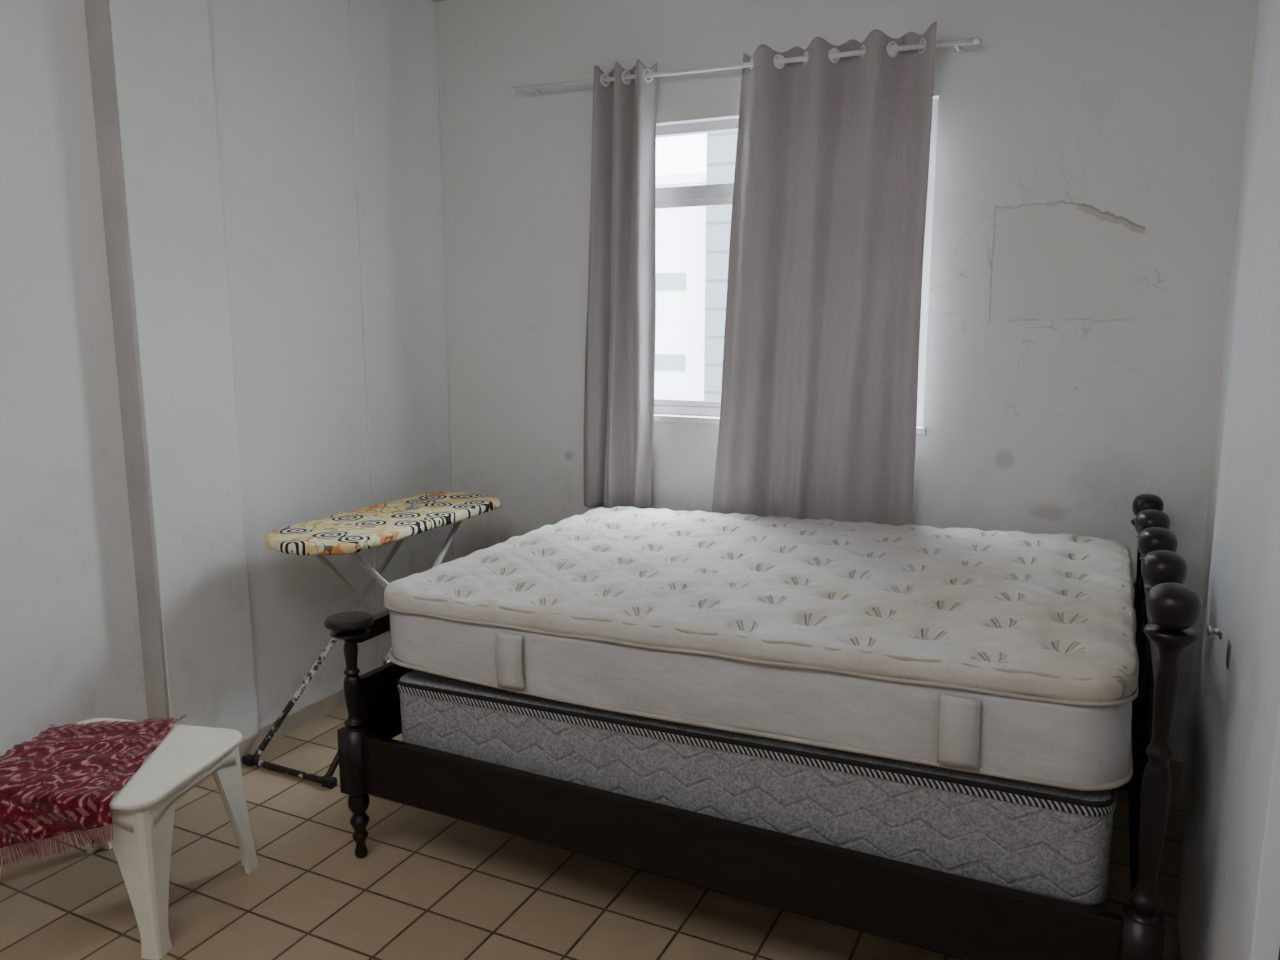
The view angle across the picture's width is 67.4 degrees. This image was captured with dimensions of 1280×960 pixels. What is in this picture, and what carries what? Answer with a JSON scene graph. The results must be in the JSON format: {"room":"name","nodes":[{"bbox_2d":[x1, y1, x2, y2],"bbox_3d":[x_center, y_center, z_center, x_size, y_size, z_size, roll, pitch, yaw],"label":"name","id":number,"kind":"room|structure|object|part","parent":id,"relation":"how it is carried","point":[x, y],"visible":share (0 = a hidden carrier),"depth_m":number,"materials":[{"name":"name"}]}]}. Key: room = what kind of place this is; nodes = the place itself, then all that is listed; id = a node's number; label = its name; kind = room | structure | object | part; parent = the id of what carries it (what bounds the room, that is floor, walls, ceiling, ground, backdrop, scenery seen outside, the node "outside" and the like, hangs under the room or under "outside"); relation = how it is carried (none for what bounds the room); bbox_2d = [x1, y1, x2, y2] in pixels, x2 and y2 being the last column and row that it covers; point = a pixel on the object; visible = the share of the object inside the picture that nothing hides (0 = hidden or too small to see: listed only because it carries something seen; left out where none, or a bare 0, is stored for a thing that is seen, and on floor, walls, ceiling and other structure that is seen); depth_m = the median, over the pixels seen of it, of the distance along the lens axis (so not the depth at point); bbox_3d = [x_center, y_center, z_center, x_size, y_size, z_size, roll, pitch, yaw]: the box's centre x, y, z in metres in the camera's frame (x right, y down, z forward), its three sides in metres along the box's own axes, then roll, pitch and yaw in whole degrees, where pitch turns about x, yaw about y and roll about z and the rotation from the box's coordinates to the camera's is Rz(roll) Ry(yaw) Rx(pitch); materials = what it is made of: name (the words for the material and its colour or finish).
{"room":"bedroom","nodes":[
{"label":"bedroom","id":0,"kind":"room"},
{"bbox_2d":[0,0,453,755],"bbox_3d":[-2.004,-0.269,2.220,0.335,2.800,4.650,5,11,26],"label":"wall","id":1,"kind":"structure","parent":0,"point":[281,159],"depth_m":3.12,"materials":[{"name":"paint"}]},
{"bbox_2d":[84,0,169,720],"bbox_3d":[-1.542,-0.379,2.886,0.092,2.800,0.012,5,11,26],"label":"trim","id":2,"kind":"structure","parent":1,"relation":"attached to","point":[97,12],"depth_m":2.87,"materials":[{"name":"grey paint"}]},
{"bbox_2d":[5,688,345,859],"bbox_3d":[-1.892,1.089,2.391,0.105,0.065,4.650,5,11,26],"label":"baseboard","id":3,"kind":"structure","parent":1,"relation":"attached to","point":[307,714],"depth_m":3.56,"materials":[{"name":"tile"}]},
{"bbox_2d":[0,705,1185,959],"bbox_3d":[-0.630,1.268,1.822,3.370,0.100,4.900,5,11,26],"label":"floor","id":4,"kind":"structure","parent":0,"point":[428,885],"depth_m":2.53,"materials":[{"name":"tile"}]},
{"bbox_2d":[0,718,258,959],"bbox_3d":[-1.355,0.904,2.498,0.520,0.395,0.430,2,10,11],"label":"plastic stool","id":5,"kind":"object","parent":4,"relation":"on","point":[143,809],"visible":0.7,"depth_m":2.32,"materials":[{"name":"white plastic"}]},
{"bbox_3d":[-1.566,0.936,2.400,0.141,0.365,0.137,2,10,11],"label":"leg","id":6,"kind":"part","parent":5,"relation":"part of","materials":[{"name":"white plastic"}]},
{"bbox_2d":[0,714,187,866],"bbox_3d":[-1.475,0.823,2.435,0.469,0.244,0.546,-1,10,-8],"label":"tablecloth","id":7,"kind":"object","parent":5,"relation":"on","point":[65,779],"visible":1,"depth_m":2.32,"materials":[{"name":"fabric"}]},
{"bbox_3d":[-1.512,0.890,2.672,0.141,0.365,0.137,2,10,11],"label":"leg","id":8,"kind":"part","parent":5,"relation":"part of","materials":[{"name":"white plastic"}]},
{"bbox_3d":[-1.198,0.948,2.329,0.141,0.365,0.137,2,10,11],"label":"leg","id":9,"kind":"part","parent":5,"relation":"part of","materials":[{"name":"white plastic"}]},
{"bbox_3d":[-1.355,0.718,2.467,0.520,0.018,0.430,2,10,11],"label":"seat","id":10,"kind":"part","parent":5,"relation":"part of","materials":[{"name":"white plastic"}]},
{"bbox_3d":[-1.144,0.902,2.600,0.141,0.365,0.137,2,10,11],"label":"leg","id":11,"kind":"part","parent":5,"relation":"part of","materials":[{"name":"white plastic"}]},
{"bbox_2d":[242,492,500,788],"bbox_3d":[-0.929,0.503,3.557,0.472,0.838,1.015,5,11,26],"label":"ironing board","id":12,"kind":"object","parent":4,"relation":"on","point":[352,532],"visible":0.81,"depth_m":3.33,"materials":[{"name":"fabric"}]},
{"bbox_3d":[-0.907,0.525,3.599,0.318,0.773,0.800,5,11,26],"label":"leg frame","id":13,"kind":"part","parent":12,"relation":"part of","materials":[{"name":"paint"}]},
{"bbox_2d":[324,494,1201,959],"bbox_3d":[0.380,0.523,2.841,2.052,1.035,1.528,5,11,26],"label":"frame","id":14,"kind":"object","parent":4,"relation":"on","point":[944,912],"visible":0.54,"depth_m":2.13,"materials":[{"name":"brown wood"}]},
{"bbox_3d":[-0.790,0.739,2.670,0.104,0.665,0.103,5,11,26],"label":"post","id":15,"kind":"part","parent":14,"relation":"part of","materials":[{"name":"brown wood"}]},
{"bbox_3d":[-0.483,0.483,3.263,0.036,0.375,1.358,5,11,26],"label":"footboard","id":16,"kind":"part","parent":14,"relation":"part of","materials":[{"name":"brown wood"}]},
{"bbox_3d":[0.082,0.852,2.255,1.883,0.167,0.028,5,11,26],"label":"rail","id":17,"kind":"part","parent":14,"relation":"part of","materials":[{"name":"brown wood"}]},
{"bbox_2d":[397,669,1115,905],"bbox_3d":[0.403,0.608,2.850,1.799,0.284,1.309,5,11,26],"label":"box spring","id":18,"kind":"object","parent":14,"relation":"in","point":[1044,840],"visible":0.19,"depth_m":2.15,"materials":[{"name":"grey fabric"}]},
{"bbox_3d":[0.403,0.516,2.835,1.799,0.018,1.309,3,10,26],"label":"striped braid trim","id":19,"kind":"part","parent":18,"relation":"part of","materials":[{"name":"black fabric"}]},
{"bbox_2d":[384,506,1138,790],"bbox_3d":[0.389,0.343,2.810,1.880,0.280,1.368,5,11,26],"label":"mattress","id":20,"kind":"object","parent":18,"relation":"on","point":[1013,655],"visible":1,"depth_m":2.30,"materials":[{"name":"fabric"}]},
{"bbox_3d":[-0.329,0.459,2.421,0.074,0.143,0.011,3,10,26],"label":"handle","id":21,"kind":"part","parent":20,"relation":"part of","materials":[{"name":"white fabric"}]},
{"bbox_3d":[0.645,0.512,1.946,0.074,0.148,0.011,3,10,26],"label":"handle","id":22,"kind":"part","parent":20,"relation":"part of","materials":[{"name":"white fabric"}]},
{"bbox_3d":[1.569,0.563,3.046,0.087,0.888,0.086,5,11,26],"label":"post","id":23,"kind":"part","parent":14,"relation":"part of","materials":[{"name":"brown wood"}]},
{"bbox_3d":[1.262,0.520,2.403,0.036,0.585,1.358,5,11,26],"label":"headboard","id":24,"kind":"part","parent":14,"relation":"part of","materials":[{"name":"brown wood"}]},
{"bbox_3d":[0.954,0.737,1.803,0.087,0.953,0.086,5,11,26],"label":"post","id":25,"kind":"part","parent":14,"relation":"part of","materials":[{"name":"brown wood"}]},
{"bbox_2d":[436,0,1257,761],"bbox_3d":[0.415,-0.513,3.688,3.370,2.800,0.150,5,11,26],"label":"wall","id":26,"kind":"structure","parent":0,"point":[1089,153],"depth_m":3.21,"materials":[{"name":"paint"}]},
{"bbox_2d":[510,37,981,95],"bbox_3d":[0.298,-1.474,3.453,1.777,0.050,0.085,5,11,26],"label":"curtain rod","id":27,"kind":"object","parent":26,"relation":"attached to","point":[976,40],"visible":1,"depth_m":3.40,"materials":[{"name":"white metal"}]},
{"bbox_2d":[583,59,656,508],"bbox_3d":[-0.101,-0.714,3.742,0.332,1.705,0.095,5,11,26],"label":"curtain","id":28,"kind":"object","parent":27,"relation":"hanging from","point":[619,386],"visible":1,"depth_m":3.72,"materials":[{"name":"grey fabric"}]},
{"bbox_2d":[712,21,936,525],"bbox_3d":[0.616,-0.649,3.394,0.769,1.710,0.083,5,11,26],"label":"curtain","id":29,"kind":"object","parent":27,"relation":"hanging from","point":[818,419],"visible":0.99,"depth_m":3.37,"materials":[{"name":"grey fabric"}]},
{"bbox_2d":[654,99,938,434],"bbox_3d":[0.501,-0.765,3.565,1.155,1.132,0.107,5,11,26],"label":"window","id":30,"kind":"structure","parent":26,"relation":"in","point":[681,411],"depth_m":3.63,"materials":[{"name":"metal"}]},
{"bbox_3d":[0.262,-0.678,3.718,0.515,0.795,0.007,5,11,26],"label":"sash","id":31,"kind":"part","parent":30,"relation":"part of","materials":[{"name":"metal"}]},
{"bbox_3d":[0.491,-0.216,3.636,1.155,0.024,0.062,5,11,26],"label":"sill","id":32,"kind":"part","parent":30,"relation":"part of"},
{"bbox_2d":[1169,760,1182,780],"bbox_3d":[0.469,0.855,3.798,2.930,0.065,0.010,5,11,26],"label":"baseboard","id":33,"kind":"structure","parent":26,"relation":"attached to","point":[1175,767],"depth_m":3.17,"materials":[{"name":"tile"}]},
{"bbox_2d":[1181,0,1279,959],"bbox_3d":[0.818,-0.041,0.857,0.120,2.800,4.650,5,11,26],"label":"wall","id":34,"kind":"structure","parent":0,"point":[1262,4],"depth_m":2.84,"materials":[{"name":"paint"}]},
{"bbox_2d":[1177,0,1279,959],"bbox_3d":[1.190,-0.031,1.859,0.082,2.450,1.250,5,11,26],"label":"door","id":35,"kind":"structure","parent":34,"relation":"in","point":[1229,877],"depth_m":1.79,"materials":[{"name":"paint"}]},
{"bbox_3d":[1.207,0.318,2.016,0.027,0.030,0.030,5,11,26],"label":"knob","id":36,"kind":"part","parent":35,"relation":"part of","materials":[{"name":"metal"}]},
{"bbox_3d":[1.152,0.341,1.878,0.002,0.050,0.040,5,11,26],"label":"latch plate","id":37,"kind":"part","parent":35,"relation":"part of","materials":[{"name":"metal"}]},
{"label":"outside","id":38,"kind":"structure","parent":0,"visible":0},
{"bbox_3d":[7.407,5.221,39.243,100.000,0.200,65.500,5,11,26],"label":"ground","id":39,"kind":"structure","parent":38,"visible":0},
{"bbox_2d":[654,172,705,400],"bbox_3d":[-0.811,-3.117,39.395,11.900,16.200,10.400,5,11,26],"label":"apartment building","id":40,"kind":"structure","parent":39,"relation":"on","point":[680,231],"depth_m":32.17,"materials":[{"name":"white concrete"}]},
{"bbox_2d":[704,131,737,401],"bbox_3d":[6.973,-6.466,35.762,4.650,24.000,12.600,5,11,26],"label":"tower building","id":41,"kind":"structure","parent":39,"relation":"on","point":[721,146],"depth_m":30.78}
]}

